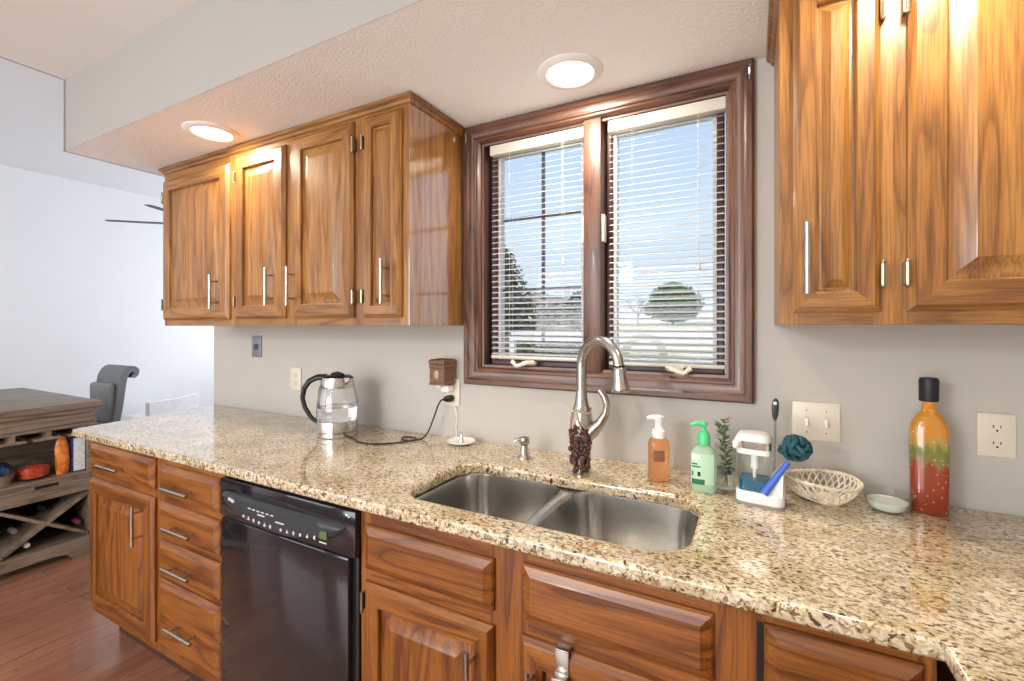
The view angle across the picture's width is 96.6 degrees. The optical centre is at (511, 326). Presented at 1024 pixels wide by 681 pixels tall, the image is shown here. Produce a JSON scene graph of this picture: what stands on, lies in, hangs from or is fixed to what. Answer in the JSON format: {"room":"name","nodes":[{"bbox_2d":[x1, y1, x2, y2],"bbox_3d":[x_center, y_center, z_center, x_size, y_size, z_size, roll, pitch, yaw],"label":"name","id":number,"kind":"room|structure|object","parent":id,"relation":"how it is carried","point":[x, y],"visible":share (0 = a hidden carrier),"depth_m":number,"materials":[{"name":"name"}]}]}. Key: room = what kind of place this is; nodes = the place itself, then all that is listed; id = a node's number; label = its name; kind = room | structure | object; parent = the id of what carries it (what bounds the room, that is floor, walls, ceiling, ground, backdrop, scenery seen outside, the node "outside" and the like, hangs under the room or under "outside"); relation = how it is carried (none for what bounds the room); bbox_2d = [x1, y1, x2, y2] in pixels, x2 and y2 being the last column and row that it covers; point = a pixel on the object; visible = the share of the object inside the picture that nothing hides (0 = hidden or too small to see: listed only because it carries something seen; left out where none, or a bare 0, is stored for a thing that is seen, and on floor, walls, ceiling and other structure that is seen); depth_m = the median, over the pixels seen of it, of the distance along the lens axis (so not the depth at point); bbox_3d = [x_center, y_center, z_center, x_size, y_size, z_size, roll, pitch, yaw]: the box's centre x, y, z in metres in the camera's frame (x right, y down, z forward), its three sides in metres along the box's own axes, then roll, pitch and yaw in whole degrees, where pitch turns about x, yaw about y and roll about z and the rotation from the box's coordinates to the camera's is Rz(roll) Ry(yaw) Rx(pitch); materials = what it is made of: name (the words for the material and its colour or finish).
{"room":"kitchen","nodes":[
{"label":"kitchen","id":0,"kind":"room"},
{"bbox_2d":[0,58,164,198],"bbox_3d":[-3.583,-1.468,2.423,3.206,0.050,6.900,0,0,28],"label":"ceiling","id":1,"kind":"structure","parent":0,"point":[31,100],"depth_m":3.49,"materials":[{"name":"white paint"}]},
{"bbox_2d":[105,204,162,223],"bbox_3d":[-2.419,-1.112,3.806,1.245,0.660,1.267,0,0,28],"label":"ceiling fan","id":2,"kind":"object","parent":1,"relation":"hanging from","point":[147,205],"visible":0.02,"depth_m":3.63,"materials":[{"name":"silver metal"}]},
{"bbox_2d":[0,37,164,176],"bbox_3d":[-2.734,-1.111,0.615,0.012,0.662,4.500,0,0,28],"label":"wall header","id":3,"kind":"structure","parent":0,"point":[64,80],"depth_m":2.02,"materials":[{"name":"paint"}]},
{"bbox_2d":[66,0,421,150],"bbox_3d":[-0.392,-0.939,1.183,3.593,0.316,0.001,0,0,28],"label":"soffit","id":4,"kind":"object","parent":3,"relation":"attached to","point":[207,45],"depth_m":1.53,"materials":[{"name":"paint"}]},
{"bbox_2d":[0,553,194,680],"bbox_3d":[-1.996,1.397,1.582,7.000,0.080,7.100,0,0,28],"label":"floor","id":5,"kind":"structure","parent":0,"point":[50,629],"depth_m":2.01,"materials":[{"name":"brown wood"}]},
{"bbox_2d":[0,388,101,574],"bbox_3d":[-3.423,0.903,2.402,1.270,0.909,1.544,0,0,28],"label":"bar cabinet","id":6,"kind":"object","parent":5,"relation":"on","point":[32,421],"visible":0.91,"depth_m":2.65,"materials":[{"name":"brown wood"}]},
{"bbox_2d":[0,462,14,487],"bbox_3d":[-2.796,0.798,2.464,0.154,0.130,0.154,0,0,28],"label":"lidded bowl","id":7,"kind":"object","parent":6,"relation":"on","point":[6,470],"visible":1,"depth_m":2.47,"materials":[{"name":"beige ceramic"}]},
{"bbox_2d":[0,516,17,533],"bbox_3d":[-2.849,1.117,2.560,0.300,0.072,0.072,0,0,28],"label":"wine bottle","id":8,"kind":"object","parent":6,"relation":"in","point":[7,525],"visible":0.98,"depth_m":2.53,"materials":[{"name":"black glass"}]},
{"bbox_2d":[21,541,29,547],"bbox_3d":[-2.826,1.214,2.605,0.300,0.072,0.072,0,0,28],"label":"wine bottle","id":9,"kind":"object","parent":6,"relation":"on","point":[26,544],"visible":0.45,"depth_m":2.53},
{"bbox_2d":[14,458,50,479],"bbox_3d":[-2.733,0.803,2.604,0.158,0.120,0.158,0,0,28],"label":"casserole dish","id":10,"kind":"object","parent":6,"relation":"on","point":[31,471],"visible":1,"depth_m":2.57,"materials":[{"name":"red"}]},
{"bbox_2d":[20,501,44,510],"bbox_3d":[-2.827,1.040,2.687,0.300,0.072,0.072,0,0,28],"label":"wine bottle","id":11,"kind":"object","parent":6,"relation":"in","point":[37,505],"visible":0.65,"depth_m":2.64,"materials":[{"name":"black glass"}]},
{"bbox_2d":[0,526,87,562],"bbox_3d":[-3.079,1.260,2.224,0.446,0.015,1.420,0,0,28],"label":"shelf","id":12,"kind":"object","parent":6,"relation":"attached to","point":[49,540],"depth_m":2.65,"materials":[{"name":"brown wood"}]},
{"bbox_2d":[0,461,91,491],"bbox_3d":[-3.077,0.869,2.223,0.450,0.012,1.470,0,0,28],"label":"shelf","id":13,"kind":"object","parent":6,"relation":"attached to","point":[16,485],"depth_m":2.61,"materials":[{"name":"brown wood"}]},
{"bbox_2d":[54,436,69,474],"bbox_3d":[-2.646,0.754,2.683,0.052,0.217,0.069,0,0,28],"label":"snack bag","id":14,"kind":"object","parent":6,"relation":"on","point":[61,450],"visible":0.99,"depth_m":2.67,"materials":[{"name":"orange plastic"}]},
{"bbox_2d":[55,510,80,523],"bbox_3d":[-2.724,1.165,2.796,0.300,0.072,0.072,0,0,28],"label":"wine bottle","id":15,"kind":"object","parent":6,"relation":"in","point":[68,517],"visible":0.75,"depth_m":2.76,"materials":[{"name":"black glass"}]},
{"bbox_2d":[68,436,84,471],"bbox_3d":[-2.620,0.760,2.746,0.056,0.205,0.060,0,0,28],"label":"box","id":16,"kind":"object","parent":6,"relation":"on","point":[76,445],"visible":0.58,"depth_m":2.73,"materials":[{"name":"white cardboard"}]},
{"bbox_2d":[90,364,139,424],"bbox_3d":[-3.413,0.841,3.657,0.400,1.035,0.564,0,0,25],"label":"dining chair","id":17,"kind":"object","parent":5,"relation":"on","point":[109,387],"visible":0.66,"depth_m":3.72,"materials":[{"name":"grey fabric"}]},
{"bbox_2d":[90,382,114,422],"bbox_3d":[-3.369,0.618,3.751,0.300,0.320,0.053,0,0,25],"label":"cushion","id":18,"kind":"object","parent":17,"relation":"on","point":[104,391],"depth_m":3.70,"materials":[{"name":"grey fabric"}]},
{"bbox_2d":[90,441,187,674],"bbox_3d":[-1.422,0.918,2.072,0.556,0.878,0.674,0,0,28],"label":"base cabinet","id":19,"kind":"object","parent":5,"relation":"on","point":[124,484],"visible":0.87,"depth_m":1.78,"materials":[{"name":"brown wood"}]},
{"bbox_2d":[126,393,198,419],"bbox_3d":[-3.715,1.036,4.841,0.510,0.643,0.470,0,0,28],"label":"dining chair","id":20,"kind":"object","parent":5,"relation":"on","point":[189,401],"visible":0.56,"depth_m":4.71,"materials":[{"name":"white fabric"}]},
{"bbox_2d":[158,459,223,680],"bbox_3d":[-0.994,0.918,1.845,0.412,0.878,0.674,0,0,28],"label":"base cabinet","id":21,"kind":"object","parent":5,"relation":"on","point":[190,570],"visible":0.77,"depth_m":1.56,"materials":[{"name":"brown wood"}]},
{"bbox_2d":[221,476,360,680],"bbox_3d":[-0.542,0.921,1.601,0.607,0.872,0.646,0,0,28],"label":"dishwasher","id":22,"kind":"object","parent":5,"relation":"on","point":[291,562],"visible":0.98,"depth_m":1.31,"materials":[{"name":"black plastic"}]},
{"bbox_2d":[360,495,733,680],"bbox_3d":[0.124,0.918,1.252,0.892,0.878,0.674,0,0,28],"label":"base cabinet","id":23,"kind":"object","parent":5,"relation":"on","point":[435,605],"visible":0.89,"depth_m":1.00,"materials":[{"name":"brown wood"}]},
{"bbox_2d":[551,642,571,680],"bbox_3d":[0.195,0.732,0.868,0.260,0.156,0.053,0,0,28],"label":"towel bar","id":24,"kind":"object","parent":23,"relation":"attached to","point":[562,650],"visible":1,"depth_m":0.92,"materials":[{"name":"silver metal"}]},
{"bbox_2d":[734,608,936,680],"bbox_3d":[0.646,0.918,0.998,0.268,0.878,0.636,0,0,28],"label":"base cabinet","id":25,"kind":"object","parent":5,"relation":"on","point":[766,648],"visible":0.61,"depth_m":0.73,"materials":[{"name":"brown wood"}]},
{"bbox_2d":[937,660,955,680],"bbox_3d":[0.713,0.918,0.108,0.603,0.878,2.130,0,0,28],"label":"base cabinet","id":26,"kind":"object","parent":5,"relation":"on","point":[944,673],"visible":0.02,"depth_m":0.80,"materials":[{"name":"brown wood"}]},
{"bbox_2d":[72,405,1023,680],"bbox_3d":[-0.622,0.461,0.797,3.633,0.035,2.199,0,0,28],"label":"countertop","id":27,"kind":"structure","parent":26,"relation":"on","point":[949,590],"depth_m":0.97,"materials":[{"name":"stone"}]},
{"bbox_2d":[300,371,453,444],"bbox_3d":[-0.562,0.313,1.820,0.639,0.261,0.192,0,0,15],"label":"electric kettle","id":28,"kind":"object","parent":27,"relation":"on","point":[337,399],"visible":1,"depth_m":1.81,"materials":[{"name":"clear glass"}]},
{"bbox_2d":[447,431,475,445],"bbox_3d":[-0.192,0.419,1.730,0.108,0.048,0.108,0,0,28],"label":"dish","id":29,"kind":"object","parent":27,"relation":"on","point":[459,441],"visible":1,"depth_m":1.73,"materials":[{"name":"white ceramic"}]},
{"bbox_2d":[514,436,530,459],"bbox_3d":[0.038,0.406,1.544,0.057,0.074,0.048,0,0,28],"label":"soap dispenser","id":30,"kind":"object","parent":27,"relation":"on","point":[524,441],"visible":1,"depth_m":1.53,"materials":[{"name":"silver metal"}]},
{"bbox_2d":[414,474,697,551],"bbox_3d":[0.104,0.586,1.208,0.762,0.211,0.410,0,0,28],"label":"sink","id":31,"kind":"object","parent":27,"relation":"in","point":[642,525],"visible":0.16,"depth_m":1.33,"materials":[{"name":"silver metal"}]},
{"bbox_2d":[570,335,629,474],"bbox_3d":[0.256,0.234,1.328,0.071,0.419,0.225,0,0,-35],"label":"faucet","id":32,"kind":"object","parent":27,"relation":"on","point":[620,385],"visible":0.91,"depth_m":1.35,"materials":[{"name":"silver metal"}]},
{"bbox_2d":[567,403,592,473],"bbox_3d":[0.211,0.334,1.385,0.075,0.214,0.078,0,0,28],"label":"bundle","id":33,"kind":"object","parent":32,"relation":"attached to","point":[576,451],"visible":0.98,"depth_m":1.36,"materials":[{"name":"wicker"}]},
{"bbox_2d":[646,415,669,482],"bbox_3d":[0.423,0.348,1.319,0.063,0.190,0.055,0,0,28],"label":"soap bottle","id":34,"kind":"object","parent":27,"relation":"on","point":[658,444],"visible":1,"depth_m":1.30,"materials":[{"name":"brown plastic"}]},
{"bbox_2d":[690,420,716,492],"bbox_3d":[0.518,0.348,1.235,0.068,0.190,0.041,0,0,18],"label":"soap bottle","id":35,"kind":"object","parent":27,"relation":"on","point":[703,456],"visible":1,"depth_m":1.22,"materials":[{"name":"green plastic"}]},
{"bbox_2d":[717,464,735,490],"bbox_3d":[0.578,0.379,1.237,0.055,0.128,0.055,0,0,28],"label":"drinking glass","id":36,"kind":"object","parent":27,"relation":"on","point":[725,477],"visible":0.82,"depth_m":1.22,"materials":[{"name":"clear glass"}]},
{"bbox_2d":[713,416,734,470],"bbox_3d":[0.579,0.336,1.239,0.047,0.191,0.055,0,0,-14],"label":"herb sprig","id":37,"kind":"object","parent":36,"relation":"in","point":[724,446],"visible":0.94,"depth_m":1.24,"materials":[{"name":"green plant"}]},
{"bbox_2d":[732,430,785,510],"bbox_3d":[0.624,0.355,1.153,0.120,0.177,0.083,0,0,28],"label":"caddy","id":38,"kind":"object","parent":27,"relation":"on","point":[755,443],"visible":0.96,"depth_m":1.13,"materials":[{"name":"white plastic"}]},
{"bbox_2d":[769,398,778,476],"bbox_3d":[0.712,0.319,1.240,0.038,0.248,0.038,0,0,28],"label":"wand","id":39,"kind":"object","parent":38,"relation":"in","point":[775,403],"visible":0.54,"depth_m":1.24,"materials":[{"name":"grey plastic"}]},
{"bbox_2d":[760,434,812,496],"bbox_3d":[0.664,0.335,1.106,0.111,0.152,0.071,0,0,28],"label":"dish brush","id":40,"kind":"object","parent":38,"relation":"in","point":[794,447],"visible":1,"depth_m":1.09,"materials":[{"name":"blue plastic"}]},
{"bbox_2d":[785,468,863,505],"bbox_3d":[0.789,0.413,1.169,0.180,0.066,0.158,0,0,28],"label":"wicker basket","id":41,"kind":"object","parent":27,"relation":"on","point":[829,499],"visible":0.94,"depth_m":1.16,"materials":[{"name":"beige wicker"}]},
{"bbox_2d":[863,491,913,515],"bbox_3d":[0.909,0.421,1.105,0.101,0.046,0.101,0,0,-27],"label":"bowl","id":42,"kind":"object","parent":27,"relation":"on","point":[886,503],"visible":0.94,"depth_m":1.09,"materials":[{"name":"white ceramic"}]},
{"bbox_2d":[908,377,950,516],"bbox_3d":[0.996,0.281,1.090,0.074,0.324,0.052,0,0,36],"label":"bottle","id":43,"kind":"object","parent":27,"relation":"on","point":[929,437],"visible":1,"depth_m":1.07,"materials":[{"name":"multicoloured glass"}]},
{"bbox_2d":[0,0,198,79],"bbox_3d":[-1.293,-1.121,-0.517,3.593,0.050,3.847,0,0,28],"label":"ceiling","id":44,"kind":"structure","parent":0,"point":[59,38],"depth_m":1.67,"materials":[{"name":"paint"}]},
{"bbox_2d":[0,164,213,420],"bbox_3d":[-5.021,-0.043,3.241,0.100,2.800,7.000,0,0,28],"label":"wall","id":45,"kind":"structure","parent":0,"point":[81,292],"depth_m":4.55,"materials":[{"name":"white paint"}]},
{"bbox_2d":[67,0,768,175],"bbox_3d":[-0.240,-0.800,1.472,3.593,0.040,0.651,0,0,28],"label":"ceiling","id":46,"kind":"structure","parent":0,"point":[477,62],"depth_m":1.34,"materials":[{"name":"paint"}]},
{"bbox_2d":[181,121,240,142],"bbox_3d":[-1.201,-0.775,1.827,0.200,0.010,0.200,0,0,28],"label":"recessed light","id":47,"kind":"object","parent":46,"relation":"in","point":[207,131],"visible":1,"depth_m":1.81,"materials":[{"name":"white plastic"}]},
{"bbox_2d":[191,126,231,139],"bbox_3d":[-1.201,-0.778,1.827,0.139,0.004,0.139,0,0,14],"label":"diffuser","id":48,"kind":"object","parent":47,"relation":"attached to","point":[203,132],"depth_m":1.83,"materials":[{"name":"white plastic"}]},
{"bbox_2d":[537,53,602,89],"bbox_3d":[0.178,-0.775,1.397,0.200,0.010,0.200,0,0,28],"label":"recessed light","id":49,"kind":"object","parent":46,"relation":"in","point":[566,71],"visible":1,"depth_m":1.38,"materials":[{"name":"white plastic"}]},
{"bbox_2d":[547,61,592,84],"bbox_3d":[0.178,-0.778,1.397,0.139,0.004,0.139,0,0,14],"label":"diffuser","id":50,"kind":"object","parent":49,"relation":"attached to","point":[558,72],"depth_m":1.40,"materials":[{"name":"white plastic"}]},
{"bbox_2d":[214,58,1023,515],"bbox_3d":[-0.029,-0.043,1.808,3.735,2.800,0.140,0,0,28],"label":"wall","id":51,"kind":"structure","parent":0,"point":[873,372],"depth_m":1.33,"materials":[{"name":"beige paint"}]},
{"bbox_2d":[161,155,233,325],"bbox_3d":[-1.400,-0.380,2.238,0.571,0.749,0.381,0,0,28],"label":"upper cabinet","id":52,"kind":"object","parent":51,"relation":"attached to","point":[197,201],"visible":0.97,"depth_m":2.09,"materials":[{"name":"brown wood"}]},
{"bbox_2d":[252,336,261,356],"bbox_3d":[-1.361,0.104,2.427,0.083,0.115,0.012,0,0,28],"label":"wall plate","id":53,"kind":"object","parent":51,"relation":"attached to","point":[256,340],"visible":1,"depth_m":2.42,"materials":[{"name":"grey metal"}]},
{"bbox_2d":[290,367,300,390],"bbox_3d":[-1.082,0.260,2.281,0.080,0.114,0.008,0,0,28],"label":"wall outlet","id":54,"kind":"object","parent":51,"relation":"attached to","point":[295,373],"visible":1,"depth_m":2.28,"materials":[{"name":"beige plastic"}]},
{"bbox_2d":[233,118,384,325],"bbox_3d":[-0.813,-0.380,1.927,0.757,0.749,0.381,0,0,28],"label":"upper cabinet","id":55,"kind":"object","parent":51,"relation":"attached to","point":[297,200],"visible":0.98,"depth_m":1.76,"materials":[{"name":"brown wood"}]},
{"bbox_2d":[158,91,464,174],"bbox_3d":[-0.958,-0.764,2.024,1.593,0.032,0.343,0,0,28],"label":"trim","id":56,"kind":"structure","parent":55,"relation":"on","point":[407,97],"depth_m":1.72,"materials":[{"name":"brown wood"}]},
{"bbox_2d":[360,103,463,325],"bbox_3d":[-0.380,-0.380,1.698,0.224,0.749,0.381,0,0,28],"label":"upper cabinet","id":57,"kind":"object","parent":51,"relation":"attached to","point":[412,164],"visible":1,"depth_m":1.59,"materials":[{"name":"brown wood"}]},
{"bbox_2d":[446,379,459,405],"bbox_3d":[-0.238,0.263,1.834,0.066,0.110,0.008,0,0,28],"label":"wall outlet","id":58,"kind":"object","parent":51,"relation":"attached to","point":[456,392],"visible":0.69,"depth_m":1.83,"materials":[{"name":"beige plastic"}]},
{"bbox_2d":[428,358,455,391],"bbox_3d":[-0.276,0.192,1.805,0.076,0.131,0.080,0,0,28],"label":"wax warmer","id":59,"kind":"object","parent":58,"relation":"attached to","point":[441,369],"visible":1,"depth_m":1.78,"materials":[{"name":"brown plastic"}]},
{"bbox_2d":[434,370,438,378],"bbox_3d":[-0.295,0.185,1.777,0.024,0.036,0.004,0,0,28],"label":"vent","id":60,"kind":"object","parent":59,"relation":"attached to","point":[436,372],"depth_m":1.77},
{"bbox_2d":[428,358,455,364],"bbox_3d":[-0.276,0.137,1.803,0.076,0.020,0.076,0,0,28],"label":"tray","id":61,"kind":"object","parent":59,"relation":"on","point":[439,361],"depth_m":1.78,"materials":[{"name":"brown wood"}]},
{"bbox_2d":[464,58,753,403],"bbox_3d":[0.279,-0.278,1.601,1.008,1.002,0.137,0,0,28],"label":"window","id":62,"kind":"structure","parent":51,"relation":"in","point":[735,81],"depth_m":1.55,"materials":[{"name":"brown wood"}]},
{"bbox_2d":[490,127,582,360],"bbox_3d":[0.088,-0.289,1.691,0.380,0.822,0.049,0,0,28],"label":"window blind","id":63,"kind":"object","parent":62,"relation":"attached to","point":[575,135],"visible":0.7,"depth_m":1.68,"materials":[{"name":"beige plastic"}]},
{"bbox_2d":[608,96,725,368],"bbox_3d":[0.492,-0.285,1.477,0.364,0.830,0.049,0,0,28],"label":"window blind","id":64,"kind":"object","parent":62,"relation":"attached to","point":[696,110],"visible":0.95,"depth_m":1.46,"materials":[{"name":"beige plastic"}]},
{"bbox_2d":[792,401,840,442],"bbox_3d":[0.839,0.262,1.258,0.113,0.105,0.018,0,0,28],"label":"light switch","id":65,"kind":"object","parent":51,"relation":"attached to","point":[810,420],"visible":0.91,"depth_m":1.26,"materials":[{"name":"beige plastic"}]},
{"bbox_2d":[774,0,892,324],"bbox_3d":[0.753,-0.380,1.098,0.200,0.749,0.381,0,0,28],"label":"upper cabinet","id":66,"kind":"object","parent":51,"relation":"attached to","point":[833,63],"visible":1,"depth_m":0.96,"materials":[{"name":"brown wood"}]},
{"bbox_2d":[766,0,778,65],"bbox_3d":[1.036,-0.764,0.968,0.862,0.032,0.343,0,0,28],"label":"trim","id":67,"kind":"structure","parent":66,"relation":"attached to","point":[773,7],"depth_m":1.17,"materials":[{"name":"brown wood"}]},
{"bbox_2d":[880,0,1023,324],"bbox_3d":[1.133,-0.380,0.916,0.642,0.749,0.346,0,0,28],"label":"upper cabinet","id":68,"kind":"object","parent":51,"relation":"attached to","point":[958,65],"visible":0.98,"depth_m":0.88,"materials":[{"name":"brown wood"}]},
{"bbox_2d":[977,412,1015,458],"bbox_3d":[1.161,0.260,1.093,0.069,0.105,0.008,0,0,28],"label":"wall outlet","id":69,"kind":"object","parent":51,"relation":"attached to","point":[996,433],"visible":1,"depth_m":1.09,"materials":[{"name":"beige plastic"}]},
{"bbox_2d":[989,422,1004,433],"bbox_3d":[1.160,0.241,1.091,0.027,0.029,0.003,0,0,28],"label":"receptacle","id":70,"kind":"object","parent":69,"relation":"attached to","point":[994,427],"depth_m":1.09,"materials":[{"name":"beige plastic"}]},
{"bbox_2d":[989,438,1004,449],"bbox_3d":[1.160,0.280,1.091,0.027,0.029,0.003,0,0,28],"label":"receptacle","id":71,"kind":"object","parent":69,"relation":"attached to","point":[994,443],"depth_m":1.09,"materials":[{"name":"beige plastic"}]},
{"label":"outside","id":72,"kind":"structure","parent":0,"visible":0},
{"bbox_2d":[557,321,725,372],"bbox_3d":[6.537,0.582,49.739,110.000,2.430,90.000,0,0,28],"label":"ground","id":73,"kind":"structure","parent":72,"point":[621,328],"depth_m":22.36,"materials":[{"name":"white snow"}]},
{"bbox_2d":[505,246,532,329],"bbox_3d":[-0.839,-1.561,20.805,3.768,5.637,2.690,0,0,28],"label":"evergreen tree","id":74,"kind":"object","parent":73,"relation":"on","point":[506,249],"visible":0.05,"depth_m":20.30,"materials":[{"name":"green plant"}]},
{"bbox_2d":[505,290,580,356],"bbox_3d":[-0.659,0.085,15.642,6.582,2.563,1.110,0,0,28],"label":"hedge","id":75,"kind":"object","parent":73,"relation":"on","point":[567,304],"visible":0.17,"depth_m":14.59,"materials":[{"name":"plant"}]},
{"bbox_2d":[505,326,580,357],"bbox_3d":[0.144,0.728,12.391,4.180,1.604,1.048,0,0,28],"label":"hedge","id":76,"kind":"object","parent":73,"relation":"on","point":[549,327],"visible":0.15,"depth_m":11.75,"materials":[{"name":"green plant"}]},
{"bbox_2d":[519,292,567,323],"bbox_3d":[3.349,-1.593,43.506,5.400,3.100,5.600,0,0,28],"label":"house","id":77,"kind":"structure","parent":73,"relation":"on","point":[535,299],"depth_m":40.99,"materials":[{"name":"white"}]},
{"bbox_2d":[510,332,725,355],"bbox_3d":[1.473,0.890,6.603,3.370,1.675,0.100,0,0,28],"label":"deck railing","id":78,"kind":"object","parent":73,"relation":"on","point":[512,333],"visible":0.15,"depth_m":6.42,"materials":[{"name":"white paint"}]},
{"bbox_2d":[621,294,652,323],"bbox_3d":[12.426,-1.945,45.011,3.299,3.416,2.284,0,0,-18],"label":"bare tree","id":79,"kind":"object","parent":73,"relation":"on","point":[642,303],"visible":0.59,"depth_m":45.01,"materials":[{"name":"grey plant"}]},
{"bbox_2d":[643,281,704,323],"bbox_3d":[14.601,-2.183,41.546,5.115,3.982,4.581,0,0,44],"label":"evergreen tree","id":80,"kind":"object","parent":73,"relation":"on","point":[666,288],"visible":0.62,"depth_m":40.45,"materials":[{"name":"green plant"}]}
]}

